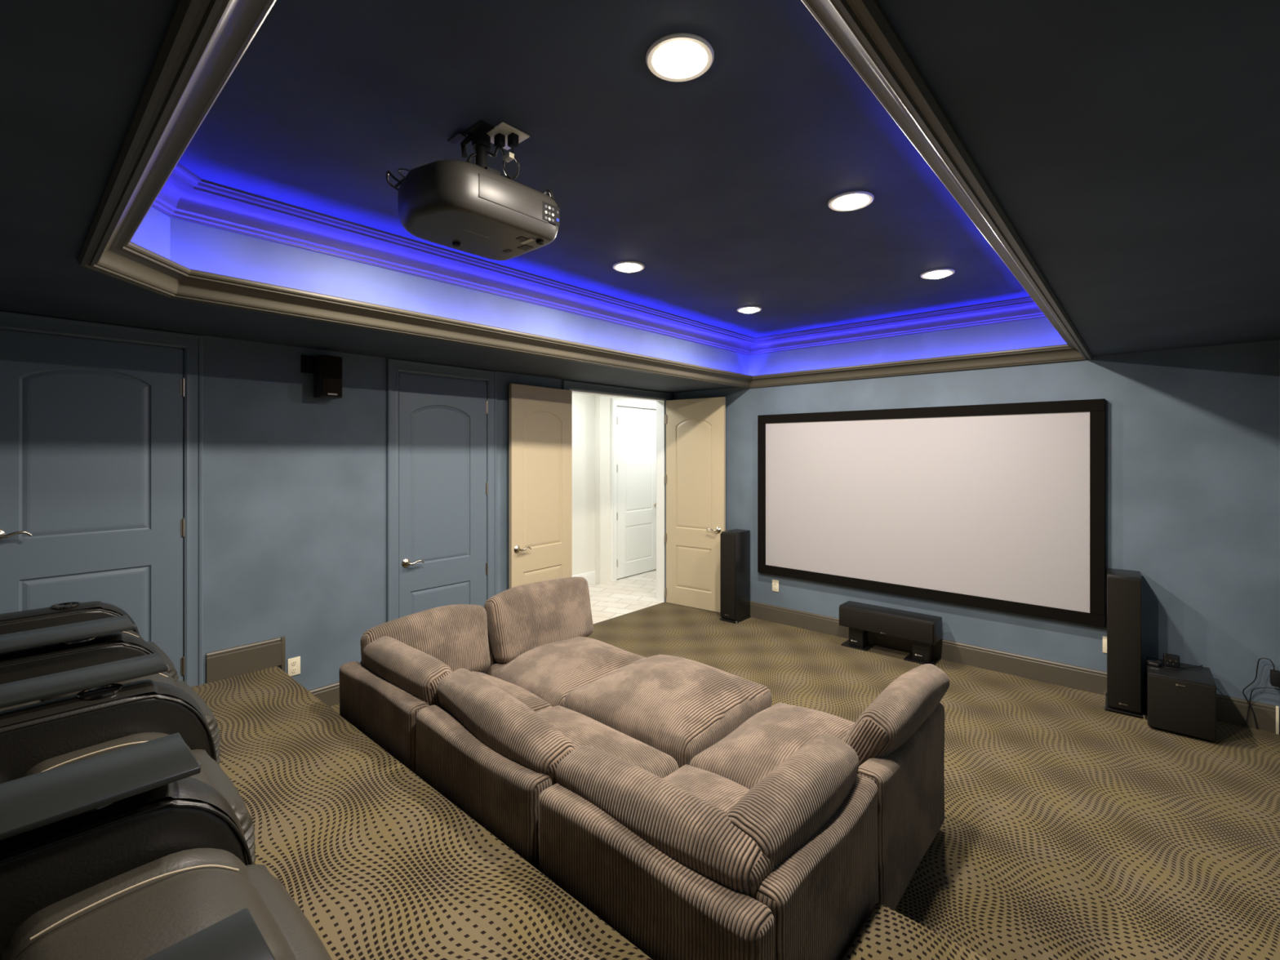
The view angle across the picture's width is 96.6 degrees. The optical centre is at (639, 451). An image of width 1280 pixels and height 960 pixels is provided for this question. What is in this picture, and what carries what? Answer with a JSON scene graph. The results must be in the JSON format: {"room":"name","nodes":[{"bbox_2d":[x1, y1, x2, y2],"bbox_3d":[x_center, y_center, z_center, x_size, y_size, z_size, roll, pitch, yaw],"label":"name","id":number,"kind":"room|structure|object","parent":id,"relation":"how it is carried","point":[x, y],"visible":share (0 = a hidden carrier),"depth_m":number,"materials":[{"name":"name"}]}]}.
{"room":"home theater","nodes":[
{"label":"home theater","id":0,"kind":"room"},
{"bbox_2d":[13,329,672,690],"bbox_3d":[-2.002,0.250,4.346,0.120,3.100,7.307,0,0,42],"label":"wall","id":1,"kind":"structure","parent":0,"point":[295,481],"depth_m":3.89,"materials":[{"name":"blue paint"}]},
{"bbox_2d":[0,329,184,680],"bbox_3d":[-3.001,0.401,3.114,0.095,2.030,0.827,0,0,42],"label":"door","id":2,"kind":"structure","parent":1,"relation":"in","point":[91,430],"depth_m":3.13,"materials":[{"name":"blue paint"}]},
{"bbox_2d":[0,310,203,687],"bbox_3d":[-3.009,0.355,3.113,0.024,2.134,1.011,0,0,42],"label":"trim","id":3,"kind":"structure","parent":1,"relation":"attached to","point":[192,344],"depth_m":3.44,"materials":[{"name":"blue paint"}]},
{"bbox_2d":[206,636,281,683],"bbox_3d":[-2.523,1.331,3.662,0.016,0.182,0.424,0,0,42],"label":"baseboard","id":4,"kind":"structure","parent":1,"relation":"attached to","point":[224,664],"depth_m":3.64,"materials":[{"name":"brown paint"}]},
{"bbox_2d":[280,636,285,672],"bbox_3d":[-2.387,1.370,3.813,0.018,0.260,0.026,0,0,42],"label":"trim","id":5,"kind":"structure","parent":1,"relation":"attached to","point":[282,638],"depth_m":3.81,"materials":[{"name":"brown paint"}]},
{"bbox_2d":[287,656,300,675],"bbox_3d":[-2.345,1.458,3.866,0.010,0.120,0.076,0,0,42],"label":"wall outlet","id":6,"kind":"object","parent":1,"relation":"attached to","point":[293,664],"visible":0.94,"depth_m":3.86,"materials":[{"name":"beige plastic"}]},
{"bbox_2d":[291,660,297,665],"bbox_3d":[-2.342,1.434,3.864,0.002,0.033,0.033,0,0,42],"label":"socket","id":7,"kind":"object","parent":6,"relation":"attached to","point":[293,662],"depth_m":3.86,"materials":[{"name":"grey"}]},
{"bbox_2d":[291,667,297,672],"bbox_3d":[-2.342,1.482,3.864,0.002,0.033,0.033,0,0,42],"label":"socket","id":8,"kind":"object","parent":6,"relation":"attached to","point":[293,669],"depth_m":3.86,"materials":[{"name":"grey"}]},
{"bbox_2d":[301,354,342,399],"bbox_3d":[-2.184,-0.515,3.920,0.176,0.290,0.210,0,0,42],"label":"speaker","id":9,"kind":"object","parent":1,"relation":"attached to","point":[326,370],"visible":1,"depth_m":3.89},
{"bbox_2d":[321,355,342,396],"bbox_3d":[-2.102,-0.512,3.893,0.015,0.269,0.128,0,0,42],"label":"grille","id":10,"kind":"object","parent":9,"relation":"attached to","point":[331,366],"depth_m":3.89,"materials":[{"name":"black fabric"}]},
{"bbox_2d":[309,681,339,706],"bbox_3d":[-2.168,1.725,4.059,0.016,0.150,0.652,0,0,42],"label":"baseboard","id":11,"kind":"structure","parent":1,"relation":"attached to","point":[329,695],"depth_m":4.02,"materials":[{"name":"brown paint"}]},
{"bbox_2d":[386,357,497,622],"bbox_3d":[-1.596,0.544,4.692,0.024,2.512,0.975,0,0,42],"label":"trim","id":12,"kind":"structure","parent":1,"relation":"attached to","point":[393,366],"depth_m":4.39,"materials":[{"name":"blue paint"}]},
{"bbox_2d":[399,371,486,382],"bbox_3d":[-1.651,0.589,4.741,0.119,2.422,0.795,0,0,42],"label":"trim","id":13,"kind":"structure","parent":1,"relation":"attached to","point":[399,371],"depth_m":4.67,"materials":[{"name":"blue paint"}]},
{"bbox_2d":[399,373,488,617],"bbox_3d":[-1.588,0.594,4.693,0.095,2.400,0.791,0,0,42],"label":"door","id":14,"kind":"structure","parent":1,"relation":"in","point":[443,486],"depth_m":4.67,"materials":[{"name":"blue paint"}]},
{"bbox_2d":[509,383,572,588],"bbox_3d":[-0.925,0.594,5.388,0.155,2.400,0.750,0,0,39],"label":"door","id":15,"kind":"structure","parent":1,"relation":"in","point":[540,418],"depth_m":5.34,"materials":[{"name":"beige paint"}]},
{"bbox_2d":[562,379,671,602],"bbox_3d":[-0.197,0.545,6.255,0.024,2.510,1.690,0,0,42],"label":"trim","id":16,"kind":"structure","parent":1,"relation":"attached to","point":[566,384],"depth_m":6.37,"materials":[{"name":"blue paint"}]},
{"bbox_2d":[130,206,748,374],"bbox_3d":[0.536,-0.966,3.302,2.933,0.508,5.237,0,0,42],"label":"tray ceiling side","id":17,"kind":"structure","parent":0,"point":[191,245],"depth_m":3.26,"materials":[{"name":"blue paint"}]},
{"bbox_2d":[77,0,1093,388],"bbox_3d":[0.536,-0.747,3.302,2.965,0.118,5.269,0,0,42],"label":"trim","id":18,"kind":"structure","parent":17,"relation":"attached to","point":[203,42],"depth_m":1.68,"materials":[{"name":"wood"}]},
{"bbox_2d":[151,162,1045,355],"bbox_3d":[0.536,-1.121,3.302,2.933,0.142,5.237,0,0,42],"label":"trim","id":19,"kind":"structure","parent":17,"relation":"attached to","point":[184,196],"depth_m":3.62,"materials":[{"name":"blue wood"}]},
{"bbox_2d":[572,392,595,575],"bbox_3d":[-1.429,0.425,6.981,0.120,2.750,2.500,0,0,42],"label":"wall","id":20,"kind":"structure","parent":0,"point":[583,405],"depth_m":7.63,"materials":[{"name":"white paint"}]},
{"bbox_2d":[572,570,595,585],"bbox_3d":[-1.378,1.715,6.936,0.016,0.170,2.500,0,0,42],"label":"baseboard","id":21,"kind":"structure","parent":20,"relation":"attached to","point":[590,576],"depth_m":7.71,"materials":[{"name":"white paint"}]},
{"bbox_2d":[177,0,1030,337],"bbox_3d":[0.523,-1.190,3.287,3.033,0.001,5.297,0,0,42],"label":"ceiling","id":22,"kind":"structure","parent":0,"point":[721,182],"depth_m":2.23,"materials":[{"name":"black paint"}]},
{"bbox_2d":[447,120,528,186],"bbox_3d":[-0.611,-1.103,2.197,0.261,0.174,0.272,0,0,42],"label":"mount","id":23,"kind":"object","parent":22,"relation":"attached to","point":[477,136],"visible":0.56,"depth_m":2.12,"materials":[{"name":"black metal"}]},
{"bbox_2d":[397,160,559,260],"bbox_3d":[-0.636,-0.922,2.233,0.435,0.184,0.570,0,0,42],"label":"projector","id":24,"kind":"object","parent":23,"relation":"hanging from","point":[462,206],"visible":1,"depth_m":2.09,"materials":[{"name":"grey plastic"}]},
{"bbox_2d":[386,170,399,191],"bbox_3d":[-0.927,-1.030,2.171,0.077,0.068,0.058,0,0,-19],"label":"cable","id":25,"kind":"object","parent":24,"relation":"attached to","point":[388,172],"visible":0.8,"depth_m":2.17,"materials":[{"name":"black plastic"}]},
{"bbox_2d":[397,168,409,177],"bbox_3d":[-0.851,-1.030,2.128,0.101,0.042,0.048,0,0,15],"label":"cable","id":26,"kind":"object","parent":24,"relation":"attached to","point":[399,169],"visible":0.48,"depth_m":2.12,"materials":[{"name":"black plastic"}]},
{"bbox_2d":[515,236,528,240],"bbox_3d":[-0.466,-0.840,2.250,0.035,0.004,0.032,0,0,42],"label":"vent","id":27,"kind":"object","parent":24,"relation":"attached to","point":[517,238],"depth_m":2.25,"materials":[{"name":"grey plastic"}]},
{"bbox_2d":[517,244,533,250],"bbox_3d":[-0.472,-0.840,2.348,0.055,0.004,0.040,0,0,42],"label":"vent","id":28,"kind":"object","parent":24,"relation":"attached to","point":[521,247],"depth_m":2.35,"materials":[{"name":"grey plastic"}]},
{"bbox_2d":[542,189,554,199],"bbox_3d":[-0.366,-1.020,2.265,0.054,0.044,0.014,0,0,6],"label":"cable","id":29,"kind":"object","parent":24,"relation":"on","point":[545,191],"visible":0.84,"depth_m":2.26,"materials":[{"name":"black plastic"}]},
{"bbox_2d":[486,121,529,150],"bbox_3d":[-0.509,-1.166,2.149,0.144,0.048,0.124,0,0,42],"label":"outlet","id":30,"kind":"object","parent":22,"relation":"attached to","point":[503,135],"visible":0.93,"depth_m":2.12,"materials":[{"name":"beige plastic"}]},
{"bbox_2d":[395,146,498,187],"bbox_3d":[-0.727,-1.071,2.136,0.393,0.152,0.041,0,0,1],"label":"cable","id":31,"kind":"object","parent":30,"relation":"hanging from","point":[495,154],"visible":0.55,"depth_m":2.14,"materials":[{"name":"black plastic"}]},
{"bbox_2d":[498,146,511,179],"bbox_3d":[-0.505,-1.083,2.144,0.050,0.128,0.020,0,0,-2],"label":"cable","id":32,"kind":"object","parent":30,"relation":"hanging from","point":[500,147],"visible":0.96,"depth_m":2.14,"materials":[{"name":"black plastic"}]},
{"bbox_2d":[511,146,519,180],"bbox_3d":[-0.490,-1.080,2.145,0.083,0.131,0.022,0,0,14],"label":"cable","id":33,"kind":"object","parent":30,"relation":"hanging from","point":[513,147],"visible":0.78,"depth_m":2.13,"materials":[{"name":"black plastic"}]},
{"bbox_2d":[502,151,514,162],"bbox_3d":[-0.492,-1.103,2.136,0.042,0.019,0.024,0,0,42],"label":"tag","id":34,"kind":"object","parent":33,"relation":"attached to","point":[508,157],"visible":1,"depth_m":2.13,"materials":[{"name":"beige plastic"}]},
{"bbox_2d":[613,261,644,272],"bbox_3d":[-0.073,-1.177,3.668,0.206,0.034,0.206,0,0,42],"label":"recessed light","id":35,"kind":"object","parent":22,"relation":"in","point":[624,266],"visible":1,"depth_m":3.63,"materials":[{"name":"white glass"}]},
{"bbox_2d":[645,32,714,81],"bbox_3d":[0.120,-1.177,1.724,0.206,0.034,0.206,0,0,42],"label":"recessed light","id":36,"kind":"object","parent":22,"relation":"in","point":[680,57],"visible":1,"depth_m":1.70,"materials":[{"name":"beige glass"}]},
{"bbox_2d":[737,306,761,313],"bbox_3d":[0.914,-1.177,4.771,0.206,0.034,0.206,0,0,42],"label":"recessed light","id":37,"kind":"object","parent":22,"relation":"in","point":[747,309],"visible":1,"depth_m":4.73,"materials":[{"name":"white glass"}]},
{"bbox_2d":[827,191,874,211],"bbox_3d":[1.000,-1.177,2.708,0.206,0.034,0.206,0,0,42],"label":"recessed light","id":38,"kind":"object","parent":22,"relation":"in","point":[854,200],"visible":1,"depth_m":2.67,"materials":[{"name":"white glass"}]},
{"bbox_2d":[920,268,955,279],"bbox_3d":[1.987,-1.177,3.811,0.206,0.034,0.206,0,0,42],"label":"recessed light","id":39,"kind":"object","parent":22,"relation":"in","point":[940,273],"visible":1,"depth_m":3.77,"materials":[{"name":"white glass"}]},
{"bbox_2d":[595,395,656,584],"bbox_3d":[0.347,0.425,8.814,0.124,2.750,2.800,0,0,42],"label":"wall","id":40,"kind":"structure","parent":0,"point":[600,401],"depth_m":7.79,"materials":[{"name":"white paint"}]},
{"bbox_2d":[611,398,656,582],"bbox_3d":[0.001,0.530,8.322,0.024,2.540,1.175,0,0,42],"label":"trim","id":41,"kind":"structure","parent":40,"relation":"attached to","point":[615,402],"depth_m":7.93,"materials":[{"name":"white paint"}]},
{"bbox_2d":[617,406,656,578],"bbox_3d":[-0.015,0.578,8.337,0.095,2.420,0.958,0,0,40],"label":"door","id":42,"kind":"structure","parent":40,"relation":"in","point":[636,427],"depth_m":8.30,"materials":[{"name":"white paint"}]},
{"bbox_2d":[0,0,1279,392],"bbox_3d":[-0.155,-0.712,2.612,4.945,0.001,7.187,0,0,42],"label":"ceiling","id":43,"kind":"structure","parent":0,"point":[1131,147],"depth_m":1.38,"materials":[{"name":"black paint"}]},
{"bbox_2d":[329,568,1279,959],"bbox_3d":[0.472,1.850,5.886,8.375,0.100,6.997,0,0,42],"label":"floor","id":44,"kind":"structure","parent":0,"point":[1073,828],"depth_m":2.90,"materials":[{"name":"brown carpet"}]},
{"bbox_2d":[191,666,652,959],"bbox_3d":[-1.560,1.611,1.042,4.945,0.378,2.973,0,0,42],"label":"platform","id":45,"kind":"object","parent":44,"relation":"on","point":[381,865],"visible":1,"depth_m":2.03,"materials":[{"name":"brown carpet"}]},
{"bbox_2d":[0,600,178,702],"bbox_3d":[-2.841,0.844,2.486,0.970,1.143,1.263,0,0,42],"label":"recliner","id":46,"kind":"object","parent":45,"relation":"on","point":[46,660],"visible":0.38,"depth_m":2.45,"materials":[{"name":"black leather"}]},
{"bbox_2d":[0,614,135,653],"bbox_3d":[-2.491,0.772,2.285,0.255,0.044,0.684,0,0,42],"label":"tray table","id":47,"kind":"object","parent":46,"relation":"on","point":[70,632],"visible":1,"depth_m":2.36,"materials":[{"name":"black laminate"}]},
{"bbox_2d":[120,630,143,639],"bbox_3d":[-2.603,1.060,2.752,0.598,0.312,0.430,0,0,42],"label":"seat cushion","id":48,"kind":"object","parent":46,"relation":"on","point":[134,633],"depth_m":2.99,"materials":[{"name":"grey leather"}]},
{"bbox_2d":[0,671,220,783],"bbox_3d":[-2.183,0.844,1.898,0.785,1.143,1.263,0,0,42],"label":"recliner","id":49,"kind":"object","parent":45,"relation":"on","point":[32,733],"visible":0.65,"depth_m":1.84,"materials":[{"name":"black leather"}]},
{"bbox_2d":[0,699,41,711],"bbox_3d":[-2.308,1.047,1.897,0.598,0.240,0.460,0,0,42],"label":"seat cushion","id":50,"kind":"object","parent":49,"relation":"on","point":[37,701],"depth_m":2.11,"materials":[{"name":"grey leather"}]},
{"bbox_2d":[0,653,168,708],"bbox_3d":[-1.949,0.772,1.804,0.215,0.044,0.689,0,0,42],"label":"tray table","id":51,"kind":"object","parent":49,"relation":"on","point":[26,691],"visible":1,"depth_m":1.88,"materials":[{"name":"black laminate"}]},
{"bbox_2d":[44,671,177,701],"bbox_3d":[-2.014,1.060,2.225,0.598,0.312,0.430,0,0,42],"label":"seat cushion","id":52,"kind":"object","parent":49,"relation":"on","point":[164,677],"depth_m":2.31,"materials":[{"name":"grey leather"}]},
{"bbox_2d":[0,732,256,959],"bbox_3d":[-1.648,0.844,1.311,0.785,1.143,1.263,0,0,42],"label":"recliner","id":53,"kind":"object","parent":45,"relation":"on","point":[44,866],"visible":0.57,"depth_m":1.29,"materials":[{"name":"black leather"}]},
{"bbox_2d":[0,732,201,840],"bbox_3d":[-1.343,0.772,1.214,0.255,0.044,0.619,0,0,42],"label":"tray table","id":54,"kind":"object","parent":53,"relation":"on","point":[37,800],"visible":1,"depth_m":1.29,"materials":[{"name":"black laminate"}]},
{"bbox_2d":[22,732,211,786],"bbox_3d":[-1.479,1.060,1.639,0.598,0.312,0.430,0,0,42],"label":"seat cushion","id":55,"kind":"object","parent":53,"relation":"on","point":[205,775],"depth_m":1.75,"materials":[{"name":"grey leather"}]},
{"bbox_2d":[0,848,332,959],"bbox_3d":[-1.079,0.844,0.762,0.785,1.143,1.263,0,0,42],"label":"recliner","id":56,"kind":"object","parent":45,"relation":"on","point":[137,913],"visible":0.78,"depth_m":1.15,"materials":[{"name":"black leather"}]},
{"bbox_2d":[143,907,275,959],"bbox_3d":[-0.739,0.772,0.644,0.260,0.044,0.574,0,0,42],"label":"tray table","id":57,"kind":"object","parent":56,"relation":"on","point":[237,936],"visible":1,"depth_m":0.87,"materials":[{"name":"black laminate"}]},
{"bbox_2d":[338,604,551,773],"bbox_3d":[-1.086,1.386,3.243,0.900,0.829,0.870,0,0,42],"label":"module","id":58,"kind":"object","parent":44,"relation":"on","point":[399,672],"visible":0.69,"depth_m":3.07,"materials":[{"name":"brown fabric"}]},
{"bbox_2d":[363,635,452,708],"bbox_3d":[-1.221,1.222,3.019,0.762,0.420,0.213,0,14,42],"label":"cushion","id":59,"kind":"object","parent":58,"relation":"on","point":[414,673],"depth_m":2.85,"materials":[{"name":"brown fabric"}]},
{"bbox_2d":[360,604,490,672],"bbox_3d":[-1.274,1.208,3.468,0.211,0.484,0.786,-20,-13,40],"label":"cushion","id":60,"kind":"object","parent":58,"relation":"on","point":[455,635],"depth_m":3.46,"materials":[{"name":"brown fabric"}]},
{"bbox_2d":[471,671,551,712],"bbox_3d":[-1.012,1.501,3.244,0.791,0.345,0.753,0,0,42],"label":"seat cushion","id":61,"kind":"object","parent":58,"relation":"on","point":[533,701],"depth_m":3.25,"materials":[{"name":"brown fabric"}]},
{"bbox_2d":[415,668,678,870],"bbox_3d":[-0.421,1.416,2.635,0.902,0.768,0.870,0,0,42],"label":"module","id":62,"kind":"object","parent":44,"relation":"on","point":[486,751],"visible":0.59,"depth_m":2.33,"materials":[{"name":"brown fabric"}]},
{"bbox_2d":[436,668,575,785],"bbox_3d":[-0.590,1.231,2.456,0.894,0.406,0.226,6,19,45],"label":"cushion","id":63,"kind":"object","parent":62,"relation":"on","point":[500,723],"depth_m":2.29,"materials":[{"name":"brown fabric"}]},
{"bbox_2d":[537,705,678,778],"bbox_3d":[-0.384,1.491,2.675,0.900,0.345,0.761,0,0,42],"label":"seat cushion","id":64,"kind":"object","parent":62,"relation":"on","point":[580,729],"depth_m":2.66,"materials":[{"name":"brown fabric"}]},
{"bbox_2d":[482,577,646,706],"bbox_3d":[-0.493,1.373,3.906,0.901,0.854,0.924,0,0,42],"label":"module","id":65,"kind":"object","parent":44,"relation":"on","point":[539,643],"visible":0.65,"depth_m":3.82,"materials":[{"name":"brown fabric"}]},
{"bbox_2d":[484,577,593,662],"bbox_3d":[-0.696,1.196,4.116,0.208,0.514,0.882,-22,-15,40],"label":"cushion","id":66,"kind":"object","parent":65,"relation":"on","point":[523,619],"depth_m":3.97,"materials":[{"name":"brown fabric"}]},
{"bbox_2d":[485,636,646,706],"bbox_3d":[-0.466,1.490,3.855,0.792,0.344,0.885,0,0,42],"label":"seat cushion","id":67,"kind":"object","parent":65,"relation":"on","point":[548,668],"depth_m":3.69,"materials":[{"name":"brown fabric"}]},
{"bbox_2d":[564,654,771,768],"bbox_3d":[0.168,1.525,3.291,0.899,0.550,0.886,0,0,42],"label":"ottoman","id":68,"kind":"object","parent":44,"relation":"on","point":[680,708],"visible":0.61,"depth_m":3.06,"materials":[{"name":"brown fabric"}]},
{"bbox_2d":[538,733,878,959],"bbox_3d":[0.248,1.412,2.035,0.898,0.776,0.877,0,0,42],"label":"module","id":69,"kind":"object","parent":44,"relation":"on","point":[691,863],"visible":0.94,"depth_m":1.73,"materials":[{"name":"brown fabric"}]},
{"bbox_2d":[555,745,774,897],"bbox_3d":[0.053,1.256,1.867,0.831,0.393,0.223,0,15,42],"label":"cushion","id":70,"kind":"object","parent":69,"relation":"on","point":[731,854],"depth_m":1.70,"materials":[{"name":"brown fabric"}]},
{"bbox_2d":[662,764,749,812],"bbox_3d":[0.246,1.490,2.112,0.786,0.344,0.764,0,0,42],"label":"seat cushion","id":71,"kind":"object","parent":69,"relation":"on","point":[717,790],"depth_m":2.28,"materials":[{"name":"brown fabric"}]},
{"bbox_2d":[727,733,858,866],"bbox_3d":[0.501,1.224,1.907,0.222,0.412,0.722,18,12,40],"label":"cushion","id":72,"kind":"object","parent":69,"relation":"on","point":[778,820],"depth_m":1.76,"materials":[{"name":"brown fabric"}]},
{"bbox_2d":[718,528,751,623],"bbox_3d":[1.027,1.328,6.134,0.230,0.945,0.328,0,0,42],"label":"tower speaker","id":73,"kind":"object","parent":44,"relation":"on","point":[735,544],"visible":1,"depth_m":6.04},
{"bbox_2d":[720,533,735,619],"bbox_3d":[0.927,1.315,6.023,0.176,0.890,0.025,0,0,42],"label":"grille","id":74,"kind":"object","parent":73,"relation":"attached to","point":[727,540],"depth_m":6.01,"materials":[{"name":"black fabric"}]},
{"bbox_2d":[688,663,949,910],"bbox_3d":[0.847,1.399,2.690,0.918,0.801,0.900,0,0,42],"label":"module","id":75,"kind":"object","parent":44,"relation":"on","point":[898,741],"visible":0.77,"depth_m":2.44,"materials":[{"name":"brown fabric"}]},
{"bbox_2d":[688,702,854,789],"bbox_3d":[0.792,1.493,2.723,0.791,0.346,0.876,0,0,42],"label":"seat cushion","id":76,"kind":"object","parent":75,"relation":"on","point":[745,756],"depth_m":2.66,"materials":[{"name":"brown fabric"}]},
{"bbox_2d":[842,663,949,766],"bbox_3d":[1.123,1.205,2.533,0.772,0.441,0.198,0,27,-46],"label":"cushion","id":77,"kind":"object","parent":75,"relation":"on","point":[910,705],"depth_m":2.31,"materials":[{"name":"brown fabric"}]},
{"bbox_2d":[840,627,875,651],"bbox_3d":[2.020,1.703,5.287,0.236,0.194,0.205,0,0,42],"label":"speaker stand","id":78,"kind":"object","parent":44,"relation":"on","point":[858,638],"visible":0.85,"depth_m":5.22,"materials":[{"name":"black"}]},
{"bbox_2d":[839,600,942,644],"bbox_3d":[2.205,1.512,5.067,0.810,0.185,0.257,0,0,42],"label":"speaker","id":79,"kind":"object","parent":78,"relation":"on","point":[905,624],"visible":1,"depth_m":4.96},
{"bbox_2d":[903,640,940,665],"bbox_3d":[2.432,1.703,4.919,0.236,0.194,0.205,0,0,42],"label":"speaker stand","id":80,"kind":"object","parent":44,"relation":"on","point":[922,653],"visible":0.83,"depth_m":4.86,"materials":[{"name":"black"}]},
{"bbox_2d":[1102,568,1146,719],"bbox_3d":[3.405,1.328,4.013,0.230,0.945,0.328,0,0,40],"label":"tower speaker","id":81,"kind":"object","parent":44,"relation":"on","point":[1123,694],"visible":1,"depth_m":3.90},
{"bbox_2d":[1106,577,1141,712],"bbox_3d":[3.309,1.315,3.898,0.176,0.890,0.025,0,0,40],"label":"grille","id":82,"kind":"object","parent":81,"relation":"attached to","point":[1123,593],"depth_m":3.89,"materials":[{"name":"black fabric"}]},
{"bbox_2d":[1146,657,1216,741],"bbox_3d":[3.540,1.619,3.743,0.316,0.362,0.400,0,0,41],"label":"subwoofer","id":83,"kind":"object","parent":44,"relation":"on","point":[1183,700],"visible":1,"depth_m":3.61,"materials":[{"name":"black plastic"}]},
{"bbox_2d":[1146,658,1161,666],"bbox_3d":[3.454,1.420,3.833,0.060,0.036,0.075,0,0,-42],"label":"receiver","id":84,"kind":"object","parent":83,"relation":"on","point":[1152,662],"visible":1,"depth_m":3.82,"materials":[{"name":"black plastic"}]},
{"bbox_2d":[1163,653,1179,670],"bbox_3d":[3.525,1.391,3.782,0.082,0.094,0.042,0,0,36],"label":"wireless transmitter","id":85,"kind":"object","parent":83,"relation":"on","point":[1171,661],"visible":1,"depth_m":3.77,"materials":[{"name":"black plastic"}]},
{"bbox_2d":[1180,665,1203,668],"bbox_3d":[3.684,1.608,3.795,0.228,0.369,0.045,0,0,-23],"label":"cable","id":86,"kind":"object","parent":83,"relation":"attached to","point":[1199,665],"visible":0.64,"depth_m":3.78,"materials":[{"name":"black plastic"}]},
{"bbox_2d":[1242,657,1279,728],"bbox_3d":[3.984,1.557,3.654,0.069,0.474,0.173,0,0,-39],"label":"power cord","id":87,"kind":"object","parent":44,"relation":"on","point":[1274,674],"visible":1,"depth_m":3.63,"materials":[{"name":"black plastic"}]},
{"bbox_2d":[841,902,989,959],"bbox_3d":[1.047,1.675,1.239,1.323,0.250,0.797,0,0,42],"label":"step","id":88,"kind":"structure","parent":0,"point":[886,934],"depth_m":1.80,"materials":[{"name":"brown carpet"}]},
{"bbox_2d":[672,316,1279,706],"bbox_3d":[2.326,0.250,5.295,5.065,3.100,0.120,0,0,42],"label":"wall","id":89,"kind":"structure","parent":0,"point":[1192,434],"depth_m":4.08,"materials":[{"name":"blue paint"}]},
{"bbox_2d":[665,396,725,612],"bbox_3d":[0.627,0.594,6.574,0.782,2.400,0.155,0,0,36],"label":"door","id":90,"kind":"structure","parent":89,"relation":"in","point":[695,474],"depth_m":6.55,"materials":[{"name":"beige paint"}]},
{"bbox_2d":[772,579,778,591],"bbox_3d":[1.427,1.415,6.012,0.076,0.120,0.010,0,0,42],"label":"wall outlet","id":91,"kind":"object","parent":89,"relation":"attached to","point":[775,583],"visible":1,"depth_m":6.01,"materials":[{"name":"beige plastic"}]},
{"bbox_2d":[757,398,1105,627],"bbox_3d":[2.349,0.452,5.155,2.882,1.677,0.051,0,0,42],"label":"projection screen","id":92,"kind":"object","parent":89,"relation":"attached to","point":[997,507],"visible":1,"depth_m":4.90,"materials":[{"name":"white fabric"}]},
{"bbox_2d":[750,600,1275,733],"bbox_3d":[2.543,1.714,5.009,4.110,0.172,0.016,0,0,42],"label":"baseboard","id":93,"kind":"structure","parent":89,"relation":"attached to","point":[1229,709],"depth_m":4.60,"materials":[{"name":"brown paint"}]},
{"bbox_2d":[1102,635,1106,653],"bbox_3d":[3.454,1.428,4.198,0.076,0.120,0.010,0,0,42],"label":"wall outlet","id":94,"kind":"object","parent":89,"relation":"attached to","point":[1104,638],"visible":0.18,"depth_m":4.21,"materials":[{"name":"beige plastic"}]},
{"bbox_2d":[1279,339,1279,733],"bbox_3d":[1.732,0.250,0.924,0.120,3.100,7.187,0,0,42],"label":"wall","id":95,"kind":"structure","parent":0,"point":[1279,340],"depth_m":3.64,"materials":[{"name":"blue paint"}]},
{"bbox_2d":[1275,706,1279,734],"bbox_3d":[4.059,1.711,3.631,0.014,0.178,0.012,0,0,42],"label":"trim","id":96,"kind":"structure","parent":95,"relation":"attached to","point":[1277,707],"depth_m":3.63,"materials":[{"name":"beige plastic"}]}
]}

